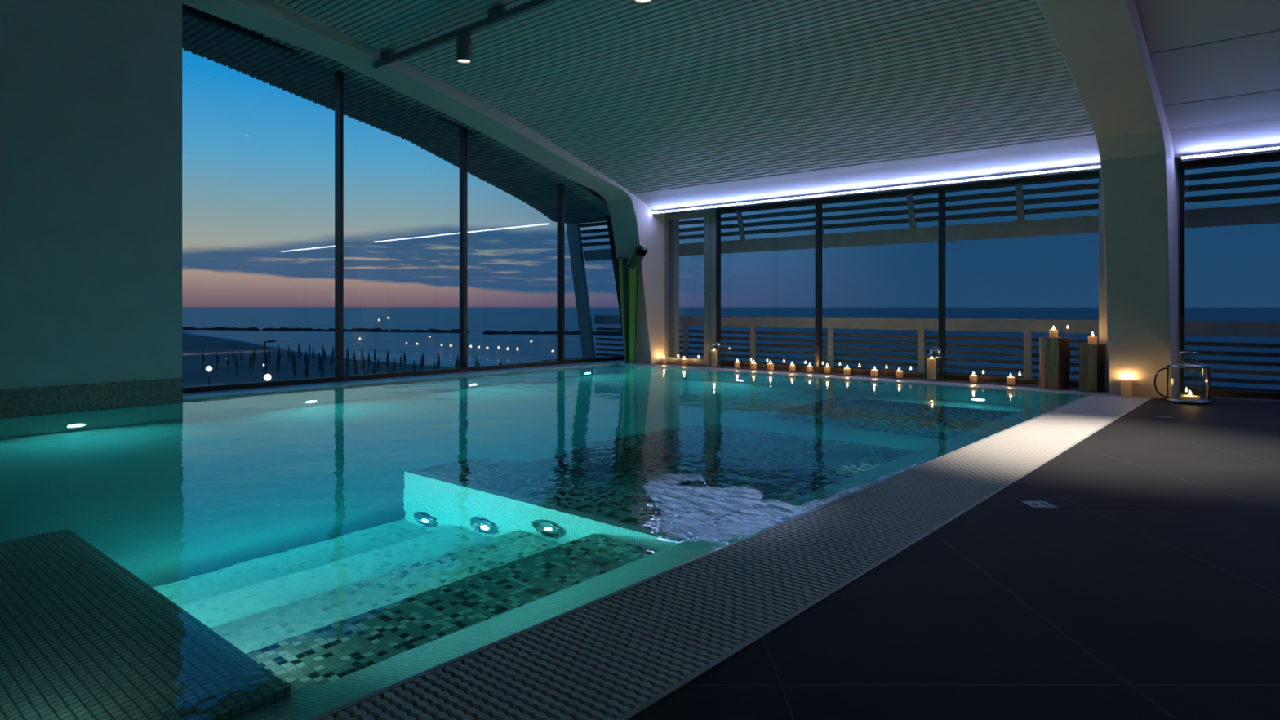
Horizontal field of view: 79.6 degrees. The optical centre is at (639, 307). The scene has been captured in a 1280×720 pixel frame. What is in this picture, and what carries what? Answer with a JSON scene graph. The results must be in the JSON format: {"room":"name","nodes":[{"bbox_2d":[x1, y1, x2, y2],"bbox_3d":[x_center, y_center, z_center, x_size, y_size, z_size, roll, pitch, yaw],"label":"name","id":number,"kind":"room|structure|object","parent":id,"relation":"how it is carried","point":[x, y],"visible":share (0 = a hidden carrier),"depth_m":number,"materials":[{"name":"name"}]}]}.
{"room":"spa","nodes":[
{"label":"spa","id":0,"kind":"room"},
{"bbox_2d":[0,0,182,390],"bbox_3d":[-8.553,-2.250,6.955,0.560,6.300,7.800,0,0,41],"label":"wall","id":1,"kind":"structure","parent":0,"point":[91,91],"depth_m":8.98,"materials":[{"name":"white paint"}]},
{"bbox_2d":[0,378,182,417],"bbox_3d":[-8.548,1.110,6.950,0.575,0.420,7.800,0,0,41],"label":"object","id":2,"kind":"structure","parent":1,"relation":"attached to","point":[55,399],"depth_m":8.95,"materials":[{"name":"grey tile"}]},
{"bbox_2d":[182,4,624,393],"bbox_3d":[-3.388,-1.662,13.855,0.160,5.683,9.800,0,0,41],"label":"window","id":3,"kind":"structure","parent":1,"relation":"in","point":[339,74],"depth_m":13.44,"materials":[{"name":"black metal"}]},
{"bbox_2d":[182,0,665,364],"bbox_3d":[-5.522,-2.059,9.914,0.700,6.519,17.840,0,0,41],"label":"beam","id":4,"kind":"structure","parent":1,"relation":"attached to","point":[633,222],"depth_m":13.19,"materials":[{"name":"white paint"}]},
{"bbox_2d":[182,13,609,224],"bbox_3d":[-5.366,-3.475,12.589,2.150,2.921,14.100,0,0,41],"label":"roof overhang","id":5,"kind":"structure","parent":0,"point":[366,100],"depth_m":13.71,"materials":[{"name":"grey"}]},
{"bbox_2d":[542,356,624,361],"bbox_3d":[5.907,1.435,13.317,20.400,0.230,1.900,0,0,41],"label":"floor","id":6,"kind":"structure","parent":0,"point":[596,357],"depth_m":19.40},
{"bbox_2d":[566,222,595,358],"bbox_3d":[-1.498,-0.475,19.414,0.380,3.650,0.725,0,0,41],"label":"post","id":7,"kind":"object","parent":6,"relation":"on","point":[575,248],"visible":0.98,"depth_m":19.37,"materials":[{"name":"grey metal"}]},
{"bbox_2d":[577,158,1279,261],"bbox_3d":[5.955,-1.755,12.744,19.580,1.190,0.408,0,0,41],"label":"louvers","id":8,"kind":"object","parent":7,"relation":"attached to","point":[1262,213],"visible":0.45,"depth_m":13.10,"materials":[{"name":"grey paint"}]},
{"bbox_2d":[594,315,1279,392],"bbox_3d":[6.283,0.760,13.126,19.580,1.120,0.140,0,0,41],"label":"terrace railing","id":9,"kind":"object","parent":6,"relation":"on","point":[1213,328],"visible":0.66,"depth_m":13.82,"materials":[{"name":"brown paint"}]},
{"bbox_2d":[665,213,679,357],"bbox_3d":[0.267,-0.475,17.188,1.400,4.150,0.180,0,0,41],"label":"wall","id":10,"kind":"structure","parent":0,"point":[674,224],"depth_m":16.71,"materials":[{"name":"white paint"}]},
{"bbox_2d":[664,210,710,364],"bbox_3d":[0.945,-0.395,16.085,1.305,3.150,0.170,0,0,41],"label":"door","id":11,"kind":"structure","parent":10,"relation":"in","point":[706,215],"depth_m":15.99,"materials":[{"name":"grey metal"}]},
{"bbox_2d":[652,164,1101,214],"bbox_3d":[3.413,-1.972,13.384,8.290,0.075,0.070,0,0,41],"label":"led strip","id":12,"kind":"object","parent":10,"relation":"attached to","point":[1091,167],"visible":0.98,"depth_m":12.65,"materials":[{"name":"grey plastic"}]},
{"bbox_2d":[653,162,1100,214],"bbox_3d":[3.621,-2.200,13.634,8.320,0.400,0.560,0,0,41],"label":"trim","id":13,"kind":"structure","parent":10,"relation":"attached to","point":[1100,162],"depth_m":12.93,"materials":[{"name":"grey"}]},
{"bbox_2d":[710,169,1108,389],"bbox_3d":[4.196,-0.410,13.324,7.205,3.180,0.160,0,0,41],"label":"window","id":14,"kind":"structure","parent":10,"relation":"in","point":[715,215],"depth_m":13.07,"materials":[{"name":"grey metal"}]},
{"bbox_2d":[654,362,1279,402],"bbox_3d":[5.715,1.340,11.867,15.200,0.320,0.550,0,0,41],"label":"trim","id":15,"kind":"structure","parent":10,"relation":"attached to","point":[667,363],"depth_m":12.33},
{"bbox_2d":[661,355,666,363],"bbox_3d":[0.504,1.096,16.180,0.114,0.167,0.114,0,0,-3],"label":"candle","id":16,"kind":"object","parent":15,"relation":"on","point":[664,360],"visible":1,"depth_m":16.14,"materials":[{"name":"beige wax"}]},
{"bbox_2d":[681,356,687,364],"bbox_3d":[0.912,1.094,15.829,0.111,0.172,0.111,0,0,5],"label":"candle","id":17,"kind":"object","parent":15,"relation":"on","point":[684,362],"visible":1,"depth_m":15.78,"materials":[{"name":"beige wax"}]},
{"bbox_2d":[707,340,726,367],"bbox_3d":[1.536,0.922,15.320,0.270,0.515,0.270,0,0,34],"label":"lantern","id":18,"kind":"object","parent":15,"relation":"on","point":[717,344],"visible":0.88,"depth_m":15.25,"materials":[{"name":"metal"}]},
{"bbox_2d":[711,348,716,365],"bbox_3d":[1.480,0.977,15.316,0.110,0.366,0.110,0,0,-25],"label":"candle","id":19,"kind":"object","parent":18,"relation":"in","point":[713,352],"visible":1,"depth_m":15.27,"materials":[{"name":"beige wax"}]},
{"bbox_2d":[734,360,740,368],"bbox_3d":[1.897,1.094,14.983,0.111,0.172,0.111,0,0,28],"label":"candle","id":20,"kind":"object","parent":15,"relation":"on","point":[737,364],"visible":1,"depth_m":14.94,"materials":[{"name":"beige wax"}]},
{"bbox_2d":[750,360,756,368],"bbox_3d":[2.180,1.097,14.740,0.115,0.166,0.115,0,0,10],"label":"candle","id":21,"kind":"object","parent":15,"relation":"on","point":[753,366],"visible":1,"depth_m":14.69,"materials":[{"name":"beige wax"}]},
{"bbox_2d":[767,361,773,369],"bbox_3d":[2.464,1.092,14.496,0.115,0.177,0.115,0,0,-2],"label":"candle","id":22,"kind":"object","parent":15,"relation":"on","point":[770,366],"visible":1,"depth_m":14.45,"materials":[{"name":"beige wax"}]},
{"bbox_2d":[789,361,795,371],"bbox_3d":[2.813,1.093,14.196,0.113,0.174,0.113,0,0,-15],"label":"candle","id":23,"kind":"object","parent":15,"relation":"on","point":[792,367],"visible":1,"depth_m":14.14,"materials":[{"name":"beige wax"}]},
{"bbox_2d":[806,364,813,372],"bbox_3d":[3.088,1.095,13.960,0.117,0.171,0.117,0,0,-25],"label":"candle","id":24,"kind":"object","parent":15,"relation":"on","point":[809,368],"visible":1,"depth_m":13.91,"materials":[{"name":"beige wax"}]},
{"bbox_2d":[823,364,830,373],"bbox_3d":[3.348,1.091,13.736,0.110,0.177,0.110,0,0,31],"label":"candle","id":25,"kind":"object","parent":15,"relation":"on","point":[826,369],"visible":1,"depth_m":13.70,"materials":[{"name":"beige wax"}]},
{"bbox_2d":[844,365,850,374],"bbox_3d":[3.638,1.097,13.487,0.112,0.167,0.112,0,0,25],"label":"candle","id":26,"kind":"object","parent":15,"relation":"on","point":[846,371],"visible":1,"depth_m":13.44,"materials":[{"name":"beige wax"}]},
{"bbox_2d":[871,366,878,376],"bbox_3d":[4.018,1.096,13.160,0.120,0.168,0.120,0,0,21],"label":"candle","id":27,"kind":"object","parent":15,"relation":"on","point":[874,372],"visible":1,"depth_m":13.11,"materials":[{"name":"beige wax"}]},
{"bbox_2d":[895,367,902,377],"bbox_3d":[4.346,1.095,12.879,0.118,0.170,0.118,0,0,32],"label":"candle","id":28,"kind":"object","parent":15,"relation":"on","point":[899,374],"visible":1,"depth_m":12.84,"materials":[{"name":"beige wax"}]},
{"bbox_2d":[924,346,946,381],"bbox_3d":[4.812,0.912,12.504,0.300,0.535,0.300,0,0,34],"label":"lantern","id":29,"kind":"object","parent":15,"relation":"on","point":[935,352],"visible":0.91,"depth_m":12.44,"materials":[{"name":"metal"}]},
{"bbox_2d":[927,356,936,378],"bbox_3d":[4.748,0.967,12.507,0.136,0.386,0.136,0,0,28],"label":"candle","id":30,"kind":"object","parent":29,"relation":"in","point":[931,362],"visible":1,"depth_m":12.45,"materials":[{"name":"beige wax"}]},
{"bbox_2d":[969,371,977,382],"bbox_3d":[5.253,1.097,12.099,0.111,0.166,0.111,0,0,-30],"label":"candle","id":31,"kind":"object","parent":15,"relation":"on","point":[973,378],"visible":1,"depth_m":12.05,"materials":[{"name":"beige wax"}]},
{"bbox_2d":[1006,373,1014,384],"bbox_3d":[5.668,1.095,11.743,0.118,0.171,0.118,0,0,23],"label":"candle","id":32,"kind":"object","parent":15,"relation":"on","point":[1010,380],"visible":1,"depth_m":11.69,"materials":[{"name":"beige wax"}]},
{"bbox_2d":[1177,151,1279,399],"bbox_3d":[9.456,-0.410,8.817,5.550,3.180,0.140,0,0,41],"label":"window","id":33,"kind":"structure","parent":15,"relation":"on","point":[1182,388],"depth_m":10.50,"materials":[{"name":"grey metal"}]},
{"bbox_2d":[274,0,1100,210],"bbox_3d":[-1.939,-3.610,7.218,8.450,3.149,16.420,0,0,41],"label":"ceiling","id":34,"kind":"structure","parent":0,"point":[677,103],"depth_m":10.62,"materials":[{"name":"grey"}]},
{"bbox_2d":[373,0,555,68],"bbox_3d":[-0.753,-3.652,8.690,8.430,0.175,0.090,0,0,41],"label":"track","id":35,"kind":"object","parent":34,"relation":"attached to","point":[495,14],"visible":1,"depth_m":9.90,"materials":[{"name":"grey metal"}]},
{"bbox_2d":[456,31,471,64],"bbox_3d":[-2.286,-3.382,10.007,0.248,0.365,0.194,0,0,41],"label":"spotlight","id":36,"kind":"object","parent":35,"relation":"hanging from","point":[464,42],"visible":1,"depth_m":9.94,"materials":[{"name":"grey metal"}]},
{"bbox_2d":[634,0,652,4],"bbox_3d":[0.043,-3.382,8.006,0.248,0.365,0.194,0,0,41],"label":"spotlight","id":37,"kind":"object","parent":35,"relation":"hanging from","point":[640,2],"visible":1,"depth_m":8.09,"materials":[{"name":"grey metal"}]},
{"bbox_2d":[306,395,1151,719],"bbox_3d":[-1.420,2.167,8.143,9.832,1.966,14.100,0,0,41],"label":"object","id":38,"kind":"structure","parent":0,"point":[656,698],"depth_m":3.03,"materials":[{"name":"tile"}]},
{"bbox_2d":[182,360,624,399],"bbox_3d":[-3.359,1.337,13.468,0.750,0.325,8.850,0,0,41],"label":"trim","id":39,"kind":"structure","parent":38,"relation":"attached to","point":[199,395],"depth_m":12.24,"materials":[{"name":"black metal"}]},
{"bbox_2d":[0,364,1087,719],"bbox_3d":[-1.552,2.100,8.263,8.795,1.800,13.410,0,0,41],"label":"pool water","id":40,"kind":"object","parent":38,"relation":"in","point":[300,554],"visible":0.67,"depth_m":4.52,"materials":[{"name":"teal liquid"}]},
{"bbox_2d":[640,462,919,543],"bbox_3d":[0.765,1.183,5.199,1.272,0.028,2.688,0,0,41],"label":"water splash","id":41,"kind":"object","parent":40,"relation":"on","point":[695,524],"visible":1,"depth_m":4.55,"materials":[{"name":"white liquid"}]},
{"bbox_2d":[321,395,1147,719],"bbox_3d":[2.172,1.210,5.320,0.650,0.040,12.937,0,0,41],"label":"drain grating","id":42,"kind":"object","parent":38,"relation":"on","point":[602,661],"visible":0.94,"depth_m":3.08,"materials":[{"name":"beige plastic"}]},
{"bbox_2d":[615,363,1151,398],"bbox_3d":[3.235,1.344,13.293,9.480,0.312,0.520,0,0,41],"label":"trim","id":43,"kind":"structure","parent":38,"relation":"attached to","point":[756,371],"depth_m":12.42,"materials":[{"name":"white stone"}]},
{"bbox_2d":[614,244,648,364],"bbox_3d":[-0.125,-0.047,15.839,0.871,2.454,0.518,0,0,41],"label":"spout","id":44,"kind":"object","parent":43,"relation":"on","point":[627,269],"visible":1,"depth_m":15.83,"materials":[{"name":"green"}]},
{"bbox_2d":[1039,337,1070,389],"bbox_3d":[6.039,0.810,11.186,0.319,0.740,0.383,0,0,-35],"label":"block","id":45,"kind":"object","parent":43,"relation":"on","point":[1054,353],"visible":0.99,"depth_m":11.05,"materials":[{"name":"brown wood"}]},
{"bbox_2d":[1048,325,1057,337],"bbox_3d":[6.019,0.352,11.177,0.112,0.171,0.112,0,0,38],"label":"candle","id":46,"kind":"object","parent":45,"relation":"on","point":[1053,333],"visible":1,"depth_m":11.13,"materials":[{"name":"beige wax"}]},
{"bbox_2d":[1079,343,1105,391],"bbox_3d":[6.391,0.850,10.857,0.276,0.660,0.309,0,0,-44],"label":"block","id":47,"kind":"object","parent":43,"relation":"on","point":[1091,357],"visible":1,"depth_m":10.75,"materials":[{"name":"brown wood"}]},
{"bbox_2d":[1088,332,1097,344],"bbox_3d":[6.385,0.432,10.836,0.112,0.171,0.112,0,0,-20],"label":"candle","id":48,"kind":"object","parent":47,"relation":"on","point":[1092,340],"visible":1,"depth_m":10.79,"materials":[{"name":"beige wax"}]},
{"bbox_2d":[1120,375,1132,396],"bbox_3d":[6.499,1.048,10.263,0.130,0.281,0.130,0,0,19],"label":"candle","id":49,"kind":"object","parent":43,"relation":"on","point":[1126,384],"visible":1,"depth_m":10.21,"materials":[{"name":"beige wax"}]},
{"bbox_2d":[628,395,1279,719],"bbox_3d":[3.857,1.394,2.394,5.670,0.412,17.060,0,0,41],"label":"floor","id":50,"kind":"structure","parent":0,"point":[1150,590],"depth_m":3.04,"materials":[{"name":"tile"}]},
{"bbox_2d":[1020,501,1057,507],"bbox_3d":[2.402,1.183,4.621,0.150,0.009,0.150,0,0,0],"label":"floor plate","id":51,"kind":"object","parent":50,"relation":"on","point":[1032,504],"visible":1,"depth_m":4.61,"materials":[{"name":"grey metal"}]},
{"bbox_2d":[1151,415,1173,417],"bbox_3d":[5.668,1.183,8.314,0.150,0.009,0.150,0,0,0],"label":"floor plate","id":52,"kind":"object","parent":50,"relation":"on","point":[1159,416],"visible":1,"depth_m":8.32,"materials":[{"name":"grey metal"}]},
{"bbox_2d":[1154,351,1210,404],"bbox_3d":[6.805,0.872,9.645,0.581,0.632,0.450,0,0,41],"label":"hurricane lantern","id":53,"kind":"object","parent":50,"relation":"on","point":[1181,365],"visible":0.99,"depth_m":9.50,"materials":[{"name":"metal"}]},
{"bbox_2d":[1180,391,1199,399],"bbox_3d":[6.863,1.088,9.582,0.200,0.100,0.200,0,0,41],"label":"tealight","id":54,"kind":"object","parent":53,"relation":"on","point":[1189,396],"visible":1,"depth_m":9.55,"materials":[{"name":"beige wax"}]},
{"bbox_2d":[1134,0,1279,155],"bbox_3d":[3.844,-3.609,2.248,5.500,3.149,16.412,0,0,41],"label":"ceiling","id":55,"kind":"structure","parent":0,"point":[1215,64],"depth_m":8.54,"materials":[{"name":"grey paint"}]},
{"bbox_2d":[1174,143,1279,161],"bbox_3d":[9.389,-2.200,8.677,5.470,0.400,0.560,0,0,41],"label":"trim","id":56,"kind":"structure","parent":55,"relation":"attached to","point":[1178,157],"depth_m":9.94,"materials":[{"name":"grey"}]},
{"bbox_2d":[1181,145,1279,161],"bbox_3d":[9.200,-1.972,8.411,5.370,0.075,0.070,0,0,41],"label":"led strip","id":57,"kind":"object","parent":56,"relation":"attached to","point":[1277,148],"visible":1,"depth_m":9.81,"materials":[{"name":"grey plastic"}]},
{"label":"outside","id":58,"kind":"structure","parent":0,"visible":0},
{"bbox_2d":[182,307,1279,389],"bbox_3d":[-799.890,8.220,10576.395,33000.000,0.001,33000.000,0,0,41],"label":"sea","id":59,"kind":"structure","parent":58,"point":[488,348],"depth_m":234.22,"materials":[{"name":"liquid"}]},
{"bbox_2d":[182,330,454,367],"bbox_3d":[-116.750,8.130,209.361,390.000,0.120,61.780,0,0,41],"label":"surf","id":60,"kind":"structure","parent":59,"relation":"on","point":[187,332],"depth_m":156.18,"materials":[{"name":"grey"}]},
{"bbox_2d":[182,326,469,333],"bbox_3d":[-121.741,7.657,269.223,130.119,1.285,56.986,0,0,41],"label":"breakwater","id":61,"kind":"object","parent":59,"relation":"in","point":[222,328],"visible":0.75,"depth_m":264.60,"materials":[{"name":"black stone"}]},
{"bbox_2d":[482,329,622,334],"bbox_3d":[-22.676,7.645,235.189,47.787,1.310,31.227,0,0,41],"label":"breakwater","id":62,"kind":"object","parent":59,"relation":"in","point":[576,332],"visible":0.47,"depth_m":235.71,"materials":[{"name":"black stone"}]},
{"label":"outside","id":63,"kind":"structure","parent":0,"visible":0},
{"bbox_2d":[182,332,454,386],"bbox_3d":[-126.739,8.450,128.694,480.000,0.700,190.000,0,0,41],"label":"beach","id":64,"kind":"structure","parent":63,"point":[193,375],"depth_m":107.31},
{"bbox_2d":[201,350,204,369],"bbox_3d":[-56.923,6.850,100.075,0.340,2.500,0.340,0,0,41],"label":"beach umbrella","id":65,"kind":"object","parent":64,"relation":"on","point":[202,356],"visible":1,"depth_m":100.00,"materials":[{"name":"grey"}]},
{"bbox_2d":[205,365,212,385],"bbox_3d":[-44.896,7.104,80.000,0.560,1.991,0.560,0,0,41],"label":"globe lamp","id":66,"kind":"object","parent":64,"relation":"on","point":[208,368],"visible":1,"depth_m":79.94,"materials":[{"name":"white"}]},
{"bbox_2d":[215,351,218,370],"bbox_3d":[-53.790,6.850,97.734,0.340,2.500,0.340,0,0,41],"label":"beach umbrella","id":67,"kind":"object","parent":64,"relation":"on","point":[217,356],"visible":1,"depth_m":97.66,"materials":[{"name":"grey"}]},
{"bbox_2d":[226,352,229,373],"bbox_3d":[-50.918,6.850,94.909,0.340,2.500,0.340,0,0,41],"label":"beach umbrella","id":68,"kind":"object","parent":64,"relation":"on","point":[228,357],"visible":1,"depth_m":94.84,"materials":[{"name":"grey"}]},
{"bbox_2d":[231,348,234,366],"bbox_3d":[-55.626,6.850,105.069,0.340,2.500,0.340,0,0,41],"label":"beach umbrella","id":69,"kind":"object","parent":64,"relation":"on","point":[233,355],"visible":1,"depth_m":104.98,"materials":[{"name":"grey"}]},
{"bbox_2d":[235,354,238,374],"bbox_3d":[-48.438,6.850,92.210,0.340,2.500,0.340,0,0,41],"label":"beach umbrella","id":70,"kind":"object","parent":64,"relation":"on","point":[236,358],"visible":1,"depth_m":92.13,"materials":[{"name":"grey"}]},
{"bbox_2d":[240,349,243,368],"bbox_3d":[-53.104,6.850,102.375,0.340,2.500,0.340,0,0,41],"label":"beach umbrella","id":71,"kind":"object","parent":64,"relation":"on","point":[241,357],"visible":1,"depth_m":102.30,"materials":[{"name":"grey"}]},
{"bbox_2d":[248,355,252,376],"bbox_3d":[-45.495,6.850,89.689,0.340,2.500,0.340,0,0,41],"label":"beach umbrella","id":72,"kind":"object","parent":64,"relation":"on","point":[250,360],"visible":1,"depth_m":89.60,"materials":[{"name":"grey"}]},
{"bbox_2d":[251,351,253,369],"bbox_3d":[-50.039,6.850,99.239,0.340,2.500,0.340,0,0,41],"label":"beach umbrella","id":73,"kind":"object","parent":64,"relation":"on","point":[252,354],"visible":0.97,"depth_m":99.15,"materials":[{"name":"grey"}]},
{"bbox_2d":[264,356,266,374],"bbox_3d":[-42.364,6.850,86.936,0.340,2.500,0.340,0,0,41],"label":"beach umbrella","id":74,"kind":"object","parent":64,"relation":"on","point":[265,360],"visible":0.91,"depth_m":86.85,"materials":[{"name":"grey"}]},
{"bbox_2d":[263,373,271,381],"bbox_3d":[-33.937,7.090,70.000,0.600,2.020,0.600,0,0,41],"label":"globe lamp","id":75,"kind":"object","parent":64,"relation":"on","point":[267,377],"visible":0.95,"depth_m":69.81,"materials":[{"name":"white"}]},
{"bbox_2d":[263,340,275,364],"bbox_3d":[-50.599,6.307,105.014,1.328,3.585,1.215,0,0,41],"label":"street lamp","id":76,"kind":"object","parent":64,"relation":"on","point":[268,341],"visible":0.83,"depth_m":104.88,"materials":[{"name":"black metal"}]},
{"bbox_2d":[275,358,279,380],"bbox_3d":[-39.881,6.850,84.572,0.340,2.500,0.340,0,0,41],"label":"beach umbrella","id":77,"kind":"object","parent":64,"relation":"on","point":[277,362],"visible":0.91,"depth_m":84.50,"materials":[{"name":"grey"}]},
{"bbox_2d":[278,348,280,366],"bbox_3d":[-49.205,6.850,104.865,0.340,2.500,0.340,0,0,41],"label":"beach umbrella","id":78,"kind":"object","parent":64,"relation":"on","point":[279,352],"visible":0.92,"depth_m":104.80,"materials":[{"name":"grey"}]},
{"bbox_2d":[287,346,289,363],"bbox_3d":[-51.209,6.850,111.944,0.340,2.500,0.340,0,0,41],"label":"beach umbrella","id":79,"kind":"object","parent":64,"relation":"on","point":[288,350],"visible":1,"depth_m":111.89,"materials":[{"name":"grey"}]},
{"bbox_2d":[291,349,293,368],"bbox_3d":[-46.134,6.850,101.914,0.340,2.500,0.340,0,0,41],"label":"beach umbrella","id":80,"kind":"object","parent":64,"relation":"on","point":[292,356],"visible":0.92,"depth_m":101.84,"materials":[{"name":"grey"}]},
{"bbox_2d":[293,360,296,379],"bbox_3d":[-36.599,6.850,81.370,0.340,2.500,0.340,0,0,41],"label":"beach umbrella","id":81,"kind":"object","parent":64,"relation":"on","point":[294,365],"visible":0.91,"depth_m":81.28,"materials":[{"name":"grey"}]},
{"bbox_2d":[298,346,301,364],"bbox_3d":[-48.350,6.850,109.226,0.340,2.500,0.340,0,0,41],"label":"beach umbrella","id":82,"kind":"object","parent":64,"relation":"on","point":[300,350],"visible":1,"depth_m":109.16,"materials":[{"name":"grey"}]},
{"bbox_2d":[304,351,306,364],"bbox_3d":[-43.198,6.850,99.273,0.340,2.500,0.340,0,0,41],"label":"beach umbrella","id":83,"kind":"object","parent":64,"relation":"on","point":[305,354],"visible":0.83,"depth_m":99.17,"materials":[{"name":"grey"}]},
{"bbox_2d":[304,361,308,378],"bbox_3d":[-34.328,6.850,79.055,0.340,2.500,0.340,0,0,41],"label":"beach umbrella","id":84,"kind":"object","parent":64,"relation":"on","point":[306,374],"visible":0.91,"depth_m":78.95,"materials":[{"name":"grey"}]},
{"bbox_2d":[306,355,309,377],"bbox_3d":[-38.630,6.850,89.354,0.340,2.500,0.340,0,0,41],"label":"beach umbrella","id":85,"kind":"object","parent":64,"relation":"on","point":[308,360],"visible":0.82,"depth_m":89.29,"materials":[{"name":"grey"}]},
{"bbox_2d":[311,347,314,365],"bbox_3d":[-45.532,6.850,107.040,0.340,2.500,0.340,0,0,41],"label":"beach umbrella","id":86,"kind":"object","parent":64,"relation":"on","point":[313,353],"visible":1,"depth_m":106.96,"materials":[{"name":"grey"}]},
{"bbox_2d":[318,351,320,371],"bbox_3d":[-40.294,6.850,96.522,0.340,2.500,0.340,0,0,41],"label":"beach umbrella","id":87,"kind":"object","parent":64,"relation":"on","point":[319,357],"visible":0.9,"depth_m":96.43,"materials":[{"name":"grey"}]},
{"bbox_2d":[319,356,322,373],"bbox_3d":[-35.862,6.850,86.370,0.340,2.500,0.340,0,0,41],"label":"beach umbrella","id":88,"kind":"object","parent":64,"relation":"on","point":[321,361],"visible":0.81,"depth_m":86.27,"materials":[{"name":"grey"}]},
{"bbox_2d":[320,363,324,377],"bbox_3d":[-31.541,6.850,76.368,0.340,2.500,0.340,0,0,41],"label":"beach umbrella","id":89,"kind":"object","parent":64,"relation":"on","point":[322,367],"visible":0.69,"depth_m":76.27,"materials":[{"name":"grey"}]},
{"bbox_2d":[323,348,325,367],"bbox_3d":[-42.699,6.850,104.011,0.340,2.500,0.340,0,0,41],"label":"beach umbrella","id":90,"kind":"object","parent":64,"relation":"on","point":[324,354],"visible":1,"depth_m":103.93,"materials":[{"name":"grey"}]},
{"bbox_2d":[329,352,332,373],"bbox_3d":[-37.841,6.850,94.118,0.340,2.500,0.340,0,0,41],"label":"beach umbrella","id":91,"kind":"object","parent":64,"relation":"on","point":[331,357],"visible":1,"depth_m":94.01,"materials":[{"name":"grey"}]},
{"bbox_2d":[346,354,348,367],"bbox_3d":[-34.770,6.850,91.298,0.340,2.500,0.340,0,0,41],"label":"beach umbrella","id":92,"kind":"object","parent":64,"relation":"on","point":[347,358],"visible":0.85,"depth_m":91.19,"materials":[{"name":"grey"}]},
{"bbox_2d":[352,351,355,365],"bbox_3d":[-36.747,6.850,98.789,0.340,2.500,0.340,0,0,41],"label":"beach umbrella","id":93,"kind":"object","parent":64,"relation":"on","point":[354,358],"visible":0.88,"depth_m":98.69,"materials":[{"name":"grey"}]},
{"bbox_2d":[354,360,357,374],"bbox_3d":[-29.973,6.850,81.000,0.340,2.500,0.340,0,0,41],"label":"beach umbrella","id":94,"kind":"object","parent":64,"relation":"on","point":[355,366],"visible":0.87,"depth_m":80.89,"materials":[{"name":"grey"}]},
{"bbox_2d":[360,347,363,365],"bbox_3d":[-38.367,6.850,105.942,0.340,2.500,0.340,0,0,41],"label":"beach umbrella","id":95,"kind":"object","parent":64,"relation":"on","point":[362,353],"visible":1,"depth_m":105.87,"materials":[{"name":"grey"}]},
{"bbox_2d":[362,355,365,374],"bbox_3d":[-31.913,6.850,88.752,0.340,2.500,0.340,0,0,41],"label":"beach umbrella","id":96,"kind":"object","parent":64,"relation":"on","point":[363,360],"visible":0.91,"depth_m":88.64,"materials":[{"name":"grey"}]},
{"bbox_2d":[367,351,369,372],"bbox_3d":[-33.863,6.850,95.878,0.340,2.500,0.340,0,0,41],"label":"beach umbrella","id":97,"kind":"object","parent":64,"relation":"on","point":[368,357],"visible":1,"depth_m":95.80,"materials":[{"name":"grey"}]},
{"bbox_2d":[372,361,375,373],"bbox_3d":[-27.247,6.850,78.654,0.340,2.500,0.340,0,0,41],"label":"beach umbrella","id":98,"kind":"object","parent":64,"relation":"on","point":[374,367],"visible":0.51,"depth_m":78.57,"materials":[{"name":"grey"}]},
{"bbox_2d":[373,348,376,367],"bbox_3d":[-35.826,6.850,103.800,0.340,2.500,0.340,0,0,41],"label":"beach umbrella","id":99,"kind":"object","parent":64,"relation":"on","point":[375,353],"visible":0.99,"depth_m":103.73,"materials":[{"name":"grey"}]},
{"bbox_2d":[376,357,379,373],"bbox_3d":[-29.230,6.850,85.747,0.340,2.500,0.340,0,0,41],"label":"beach umbrella","id":100,"kind":"object","parent":64,"relation":"on","point":[378,362],"visible":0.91,"depth_m":85.66,"materials":[{"name":"grey"}]},
{"bbox_2d":[386,353,389,373],"bbox_3d":[-30.657,6.850,93.294,0.340,2.500,0.340,0,0,41],"label":"beach umbrella","id":101,"kind":"object","parent":64,"relation":"on","point":[387,358],"visible":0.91,"depth_m":93.21,"materials":[{"name":"grey"}]},
{"bbox_2d":[392,359,395,372],"bbox_3d":[-26.611,6.850,83.205,0.340,2.500,0.340,0,0,41],"label":"beach umbrella","id":102,"kind":"object","parent":64,"relation":"on","point":[394,364],"visible":0.8,"depth_m":83.11,"materials":[{"name":"grey"}]},
{"bbox_2d":[400,354,402,371],"bbox_3d":[-28.322,6.850,91.098,0.340,2.500,0.340,0,0,41],"label":"beach umbrella","id":103,"kind":"object","parent":64,"relation":"on","point":[401,358],"visible":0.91,"depth_m":91.01,"materials":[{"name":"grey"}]},
{"bbox_2d":[403,351,405,370],"bbox_3d":[-30.176,6.850,98.518,0.340,2.500,0.340,0,0,41],"label":"beach umbrella","id":104,"kind":"object","parent":64,"relation":"on","point":[404,357],"visible":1,"depth_m":98.43,"materials":[{"name":"grey"}]},
{"bbox_2d":[420,355,423,370],"bbox_3d":[-24.986,6.850,87.954,0.340,2.500,0.340,0,0,41],"label":"beach umbrella","id":105,"kind":"object","parent":64,"relation":"on","point":[421,361],"visible":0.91,"depth_m":87.84,"materials":[{"name":"grey"}]},
{"bbox_3d":[0.132,-3.761,5.293,15.500,3.112,16.800,0,0,41],"label":"ceiling","id":106,"kind":"structure","parent":0,"visible":0},
{"bbox_2d":[1035,0,1177,398],"bbox_3d":[1.323,-2.059,4.032,0.710,6.519,17.840,0,0,41],"label":"column","id":107,"kind":"structure","parent":106,"relation":"attached to","point":[1102,45],"depth_m":9.85,"materials":[{"name":"white paint"}]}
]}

